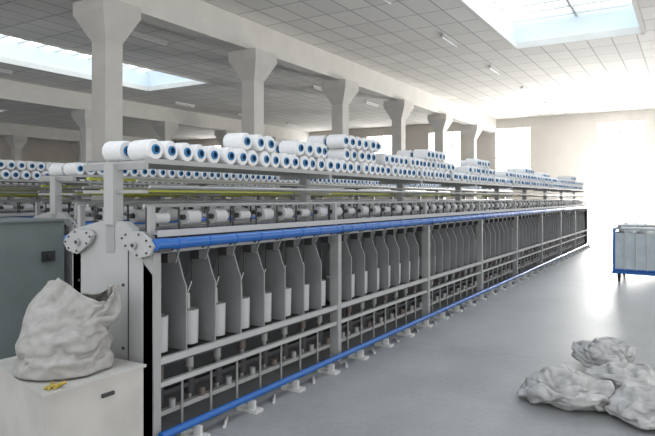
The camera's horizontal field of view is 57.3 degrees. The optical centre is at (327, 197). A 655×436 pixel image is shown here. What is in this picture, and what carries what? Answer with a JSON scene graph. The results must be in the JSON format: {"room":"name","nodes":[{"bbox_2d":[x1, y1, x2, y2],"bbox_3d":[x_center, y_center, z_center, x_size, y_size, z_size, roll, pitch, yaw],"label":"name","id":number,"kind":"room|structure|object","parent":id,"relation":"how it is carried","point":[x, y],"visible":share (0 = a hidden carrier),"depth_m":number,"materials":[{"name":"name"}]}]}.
{"room":"textile factory","nodes":[
{"label":"textile factory","id":0,"kind":"room"},
{"bbox_2d":[0,135,146,198],"bbox_3d":[-24.284,-1.350,29.598,0.200,5.800,39.500,0,0,31],"label":"wall","id":1,"kind":"structure","parent":0,"point":[37,150],"depth_m":39.05,"materials":[{"name":"paint"}]},
{"bbox_2d":[0,0,654,140],"bbox_3d":[-6.660,-4.310,18.933,41.000,0.120,39.500,0,0,31],"label":"ceiling","id":2,"kind":"structure","parent":0,"point":[401,40],"depth_m":19.10,"materials":[{"name":"tile"}]},
{"bbox_2d":[0,68,12,73],"bbox_3d":[-10.851,-4.197,19.541,0.080,0.106,1.200,0,0,31],"label":"light","id":3,"kind":"object","parent":2,"relation":"attached to","point":[1,70],"visible":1,"depth_m":19.85,"materials":[{"name":"grey plastic"}]},
{"bbox_2d":[0,122,174,142],"bbox_3d":[-21.803,-3.910,28.097,0.400,0.720,39.500,0,0,31],"label":"ceiling beam","id":4,"kind":"structure","parent":2,"relation":"attached to","point":[6,129],"depth_m":35.78,"materials":[{"name":"white concrete"}]},
{"bbox_2d":[0,31,210,91],"bbox_3d":[-8.053,-4.625,18.900,3.450,0.850,9.400,0,0,31],"label":"window","id":5,"kind":"structure","parent":2,"relation":"attached to","point":[16,50],"depth_m":20.37,"materials":[{"name":"white"}]},
{"bbox_2d":[131,31,167,44],"bbox_3d":[-4.691,-4.197,15.813,0.080,0.106,1.200,0,0,31],"label":"light","id":6,"kind":"object","parent":2,"relation":"attached to","point":[133,33],"visible":0.99,"depth_m":15.76,"materials":[{"name":"grey plastic"}]},
{"bbox_2d":[0,79,309,141],"bbox_3d":[-11.537,-3.910,21.884,0.400,0.720,39.500,0,0,31],"label":"ceiling beam","id":7,"kind":"structure","parent":2,"relation":"attached to","point":[13,91],"depth_m":26.63,"materials":[{"name":"white concrete"}]},
{"bbox_2d":[174,101,194,106],"bbox_3d":[-6.398,-4.197,26.898,0.080,0.106,1.200,0,0,31],"label":"light","id":8,"kind":"object","parent":2,"relation":"attached to","point":[175,102],"visible":1,"depth_m":26.83,"materials":[{"name":"grey plastic"}]},
{"bbox_2d":[79,0,495,132],"bbox_3d":[-1.270,-3.910,15.671,0.400,0.720,39.500,0,0,31],"label":"ceiling beam","id":9,"kind":"structure","parent":2,"relation":"attached to","point":[199,19],"depth_m":15.66,"materials":[{"name":"white concrete"}]},
{"bbox_2d":[312,85,322,90],"bbox_3d":[-0.238,-4.197,23.171,0.080,0.106,1.200,0,0,31],"label":"light","id":10,"kind":"object","parent":2,"relation":"attached to","point":[313,86],"visible":0.55,"depth_m":22.86,"materials":[{"name":"grey plastic"}]},
{"bbox_2d":[365,101,378,106],"bbox_3d":[1.988,-4.197,26.849,0.080,0.106,1.200,0,0,31],"label":"light","id":11,"kind":"object","parent":2,"relation":"attached to","point":[366,102],"visible":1,"depth_m":26.82,"materials":[{"name":"grey plastic"}]},
{"bbox_2d":[440,33,458,46],"bbox_3d":[3.268,-4.197,16.023,0.080,0.106,1.200,0,0,31],"label":"light","id":12,"kind":"object","parent":2,"relation":"attached to","point":[445,37],"visible":1,"depth_m":15.92,"materials":[{"name":"grey plastic"}]},
{"bbox_2d":[488,65,500,74],"bbox_3d":[5.494,-4.197,19.702,0.080,0.106,1.200,0,0,31],"label":"light","id":13,"kind":"object","parent":2,"relation":"attached to","point":[491,67],"visible":1,"depth_m":19.58,"materials":[{"name":"grey plastic"}]},
{"bbox_2d":[521,86,529,93],"bbox_3d":[7.720,-4.197,23.381,0.080,0.106,1.200,0,0,31],"label":"light","id":14,"kind":"object","parent":2,"relation":"attached to","point":[522,87],"visible":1,"depth_m":23.27,"materials":[{"name":"grey plastic"}]},
{"bbox_2d":[456,0,645,49],"bbox_3d":[4.148,-4.625,11.925,3.450,0.850,10.100,0,0,31],"label":"window","id":15,"kind":"structure","parent":2,"relation":"attached to","point":[522,24],"depth_m":15.83,"materials":[{"name":"white"}]},
{"bbox_2d":[147,109,654,228],"bbox_3d":[3.630,-1.350,35.937,41.000,5.800,0.250,0,0,31],"label":"wall","id":16,"kind":"structure","parent":0,"point":[560,145],"depth_m":30.84,"materials":[{"name":"paint"}]},
{"bbox_2d":[367,135,391,153],"bbox_3d":[3.245,-2.550,36.170,1.950,2.450,0.090,0,0,31],"label":"window","id":17,"kind":"structure","parent":16,"relation":"in","point":[385,141],"depth_m":36.05,"materials":[{"name":"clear glass"}]},
{"bbox_2d":[429,131,459,166],"bbox_3d":[6.667,-2.550,34.099,1.950,2.450,0.090,0,0,31],"label":"window","id":18,"kind":"structure","parent":16,"relation":"in","point":[452,138],"depth_m":33.86,"materials":[{"name":"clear glass"}]},
{"bbox_2d":[496,127,529,170],"bbox_3d":[9.940,-2.550,32.119,1.900,2.450,0.090,0,0,31],"label":"window","id":19,"kind":"structure","parent":16,"relation":"in","point":[512,144],"depth_m":32.11,"materials":[{"name":"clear glass"}]},
{"bbox_2d":[597,120,643,151],"bbox_3d":[14.367,-3.025,29.439,2.150,1.500,0.090,0,0,31],"label":"window","id":20,"kind":"structure","parent":16,"relation":"in","point":[622,135],"depth_m":29.44,"materials":[{"name":"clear glass"}]},
{"bbox_2d":[595,153,645,228],"bbox_3d":[14.286,-0.290,29.305,2.260,3.680,0.055,0,0,31],"label":"door frame","id":21,"kind":"structure","parent":16,"relation":"in","point":[596,156],"depth_m":29.30,"materials":[{"name":"grey plastic"}]},
{"bbox_2d":[161,221,654,435],"bbox_3d":[-3.554,1.650,24.066,41.000,0.200,51.500,0,0,31],"label":"floor","id":22,"kind":"structure","parent":0,"point":[463,374],"depth_m":5.42,"materials":[{"name":"concrete"}]},
{"bbox_2d":[5,135,26,198],"bbox_3d":[-17.915,-1.000,34.522,0.840,5.100,0.840,0,0,31],"label":"concrete column","id":23,"kind":"structure","parent":22,"relation":"on","point":[16,143],"depth_m":34.34,"materials":[{"name":"paint"}]},
{"bbox_2d":[0,217,66,359],"bbox_3d":[-3.409,0.880,5.628,0.980,1.340,1.540,0,0,31],"label":"cabinet","id":24,"kind":"object","parent":22,"relation":"on","point":[31,249],"visible":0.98,"depth_m":5.67,"materials":[{"name":"metal"}]},
{"bbox_2d":[0,356,145,435],"bbox_3d":[-1.619,1.272,3.525,0.850,0.555,0.665,0,0,31],"label":"cabinet","id":25,"kind":"object","parent":22,"relation":"on","point":[108,401],"visible":0.77,"depth_m":3.33,"materials":[{"name":"grey metal"}]},
{"bbox_2d":[43,380,66,390],"bbox_3d":[-1.428,0.979,3.152,0.110,0.033,0.114,0,0,-16],"label":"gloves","id":26,"kind":"object","parent":25,"relation":"on","point":[52,385],"visible":1,"depth_m":3.13,"materials":[{"name":"yellow"}]},
{"bbox_2d":[13,278,121,380],"bbox_3d":[-1.537,0.718,3.499,0.544,0.531,0.562,0,0,31],"label":"sack","id":27,"kind":"object","parent":25,"relation":"on","point":[66,333],"visible":1,"depth_m":3.35,"materials":[{"name":"white fabric"}]},
{"bbox_2d":[71,141,79,161],"bbox_3d":[-15.689,-1.000,38.201,0.840,5.100,0.840,0,0,31],"label":"concrete column","id":28,"kind":"structure","parent":22,"relation":"on","point":[76,145],"depth_m":37.98,"materials":[{"name":"paint"}]},
{"bbox_2d":[71,109,91,198],"bbox_3d":[-9.875,-1.000,24.630,0.840,5.100,0.840,0,0,31],"label":"concrete column","id":29,"kind":"structure","parent":22,"relation":"on","point":[83,118],"depth_m":24.43,"materials":[{"name":"paint"}]},
{"bbox_2d":[73,0,140,199],"bbox_3d":[-4.061,-1.000,11.060,0.840,5.100,0.840,0,0,31],"label":"concrete column","id":30,"kind":"structure","parent":22,"relation":"on","point":[107,24],"depth_m":10.88,"materials":[{"name":"paint"}]},
{"bbox_2d":[0,196,276,199],"bbox_3d":[-6.929,0.518,18.623,1.060,2.064,18.082,0,0,31],"label":"machine","id":31,"kind":"object","parent":22,"relation":"on","point":[36,197],"visible":0.02,"depth_m":16.63,"materials":[{"name":"grey"}]},
{"bbox_2d":[0,186,322,207],"bbox_3d":[-4.876,0.518,17.381,1.060,2.064,18.082,0,0,31],"label":"machine","id":32,"kind":"object","parent":22,"relation":"on","point":[8,197],"visible":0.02,"depth_m":15.59,"materials":[{"name":"grey"}]},
{"bbox_2d":[152,121,177,198],"bbox_3d":[-7.648,-1.000,28.309,0.840,5.100,0.840,0,0,31],"label":"concrete column","id":33,"kind":"structure","parent":22,"relation":"on","point":[165,130],"depth_m":28.09,"materials":[{"name":"paint"}]},
{"bbox_2d":[0,182,374,211],"bbox_3d":[-2.822,0.518,16.138,1.060,2.064,18.082,0,0,31],"label":"machine","id":34,"kind":"object","parent":22,"relation":"on","point":[1,183],"visible":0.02,"depth_m":11.48,"materials":[{"name":"grey metal"}]},
{"bbox_2d":[0,159,449,217],"bbox_3d":[-0.323,0.518,14.860,1.060,2.064,18.082,0,0,31],"label":"machine","id":35,"kind":"object","parent":22,"relation":"on","point":[11,171],"visible":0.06,"depth_m":8.52,"materials":[{"name":"grey metal"}]},
{"bbox_2d":[214,130,236,198],"bbox_3d":[-5.422,-1.000,31.988,0.840,5.100,0.840,0,0,31],"label":"concrete column","id":36,"kind":"structure","parent":22,"relation":"on","point":[219,135],"depth_m":31.75,"materials":[{"name":"paint"}]},
{"bbox_2d":[228,48,276,199],"bbox_3d":[-1.834,-1.000,14.739,0.840,5.100,0.840,0,0,31],"label":"concrete column","id":37,"kind":"structure","parent":22,"relation":"on","point":[253,66],"depth_m":14.55,"materials":[{"name":"paint"}]},
{"bbox_2d":[32,162,513,285],"bbox_3d":[1.750,0.518,14.037,1.060,2.064,18.082,0,0,31],"label":"machine","id":38,"kind":"object","parent":22,"relation":"on","point":[59,172],"visible":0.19,"depth_m":7.58,"materials":[{"name":"grey metal"}]},
{"bbox_2d":[269,137,283,198],"bbox_3d":[-3.196,-1.000,35.667,0.840,5.100,0.840,0,0,31],"label":"concrete column","id":39,"kind":"structure","parent":22,"relation":"on","point":[276,139],"depth_m":35.36,"materials":[{"name":"paint"}]},
{"bbox_2d":[63,133,590,435],"bbox_3d":[3.254,0.454,11.538,1.060,2.191,18.082,0,0,31],"label":"machine","id":40,"kind":"object","parent":22,"relation":"on","point":[208,311],"visible":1,"depth_m":5.09,"materials":[{"name":"grey metal"}]},
{"bbox_2d":[321,79,358,198],"bbox_3d":[0.392,-1.000,18.418,0.840,5.100,0.840,0,0,31],"label":"concrete column","id":41,"kind":"structure","parent":22,"relation":"on","point":[340,93],"depth_m":18.22,"materials":[{"name":"paint"}]},
{"bbox_2d":[383,99,413,198],"bbox_3d":[2.618,-1.000,22.096,0.840,5.100,0.840,0,0,31],"label":"concrete column","id":42,"kind":"structure","parent":22,"relation":"on","point":[399,110],"depth_m":21.90,"materials":[{"name":"paint"}]},
{"bbox_2d":[427,114,452,198],"bbox_3d":[4.844,-1.000,25.775,0.840,5.100,0.840,0,0,31],"label":"concrete column","id":43,"kind":"structure","parent":22,"relation":"on","point":[440,123],"depth_m":25.58,"materials":[{"name":"paint"}]},
{"bbox_2d":[460,124,482,198],"bbox_3d":[7.071,-1.000,29.454,0.840,5.100,0.840,0,0,31],"label":"concrete column","id":44,"kind":"structure","parent":22,"relation":"on","point":[471,133],"depth_m":29.25,"materials":[{"name":"paint"}]},
{"bbox_2d":[517,364,614,411],"bbox_3d":[1.787,1.413,4.526,0.700,0.274,0.600,0,0,31],"label":"sack","id":45,"kind":"object","parent":22,"relation":"on","point":[560,386],"visible":0.98,"depth_m":4.37,"materials":[{"name":"white fabric"}]},
{"bbox_2d":[571,336,635,366],"bbox_3d":[2.528,1.415,5.507,0.537,0.271,0.614,0,0,31],"label":"sack","id":46,"kind":"object","parent":22,"relation":"on","point":[599,351],"visible":0.79,"depth_m":5.37,"materials":[{"name":"white fabric"}]},
{"bbox_2d":[582,362,654,389],"bbox_3d":[2.357,1.432,4.788,0.627,0.235,0.691,0,0,31],"label":"sack","id":47,"kind":"object","parent":22,"relation":"on","point":[641,373],"visible":0.69,"depth_m":4.65,"materials":[{"name":"white fabric"}]},
{"bbox_2d":[604,381,654,429],"bbox_3d":[2.314,1.435,4.192,0.700,0.231,0.724,0,0,31],"label":"sack","id":48,"kind":"object","parent":22,"relation":"on","point":[632,402],"visible":1,"depth_m":4.11,"materials":[{"name":"white fabric"}]},
{"bbox_2d":[612,222,654,280],"bbox_3d":[5.980,1.015,11.350,0.980,1.068,1.448,0,0,31],"label":"cart","id":49,"kind":"object","parent":22,"relation":"on","point":[633,243],"visible":1,"depth_m":10.99,"materials":[{"name":"blue paint"}]}
]}

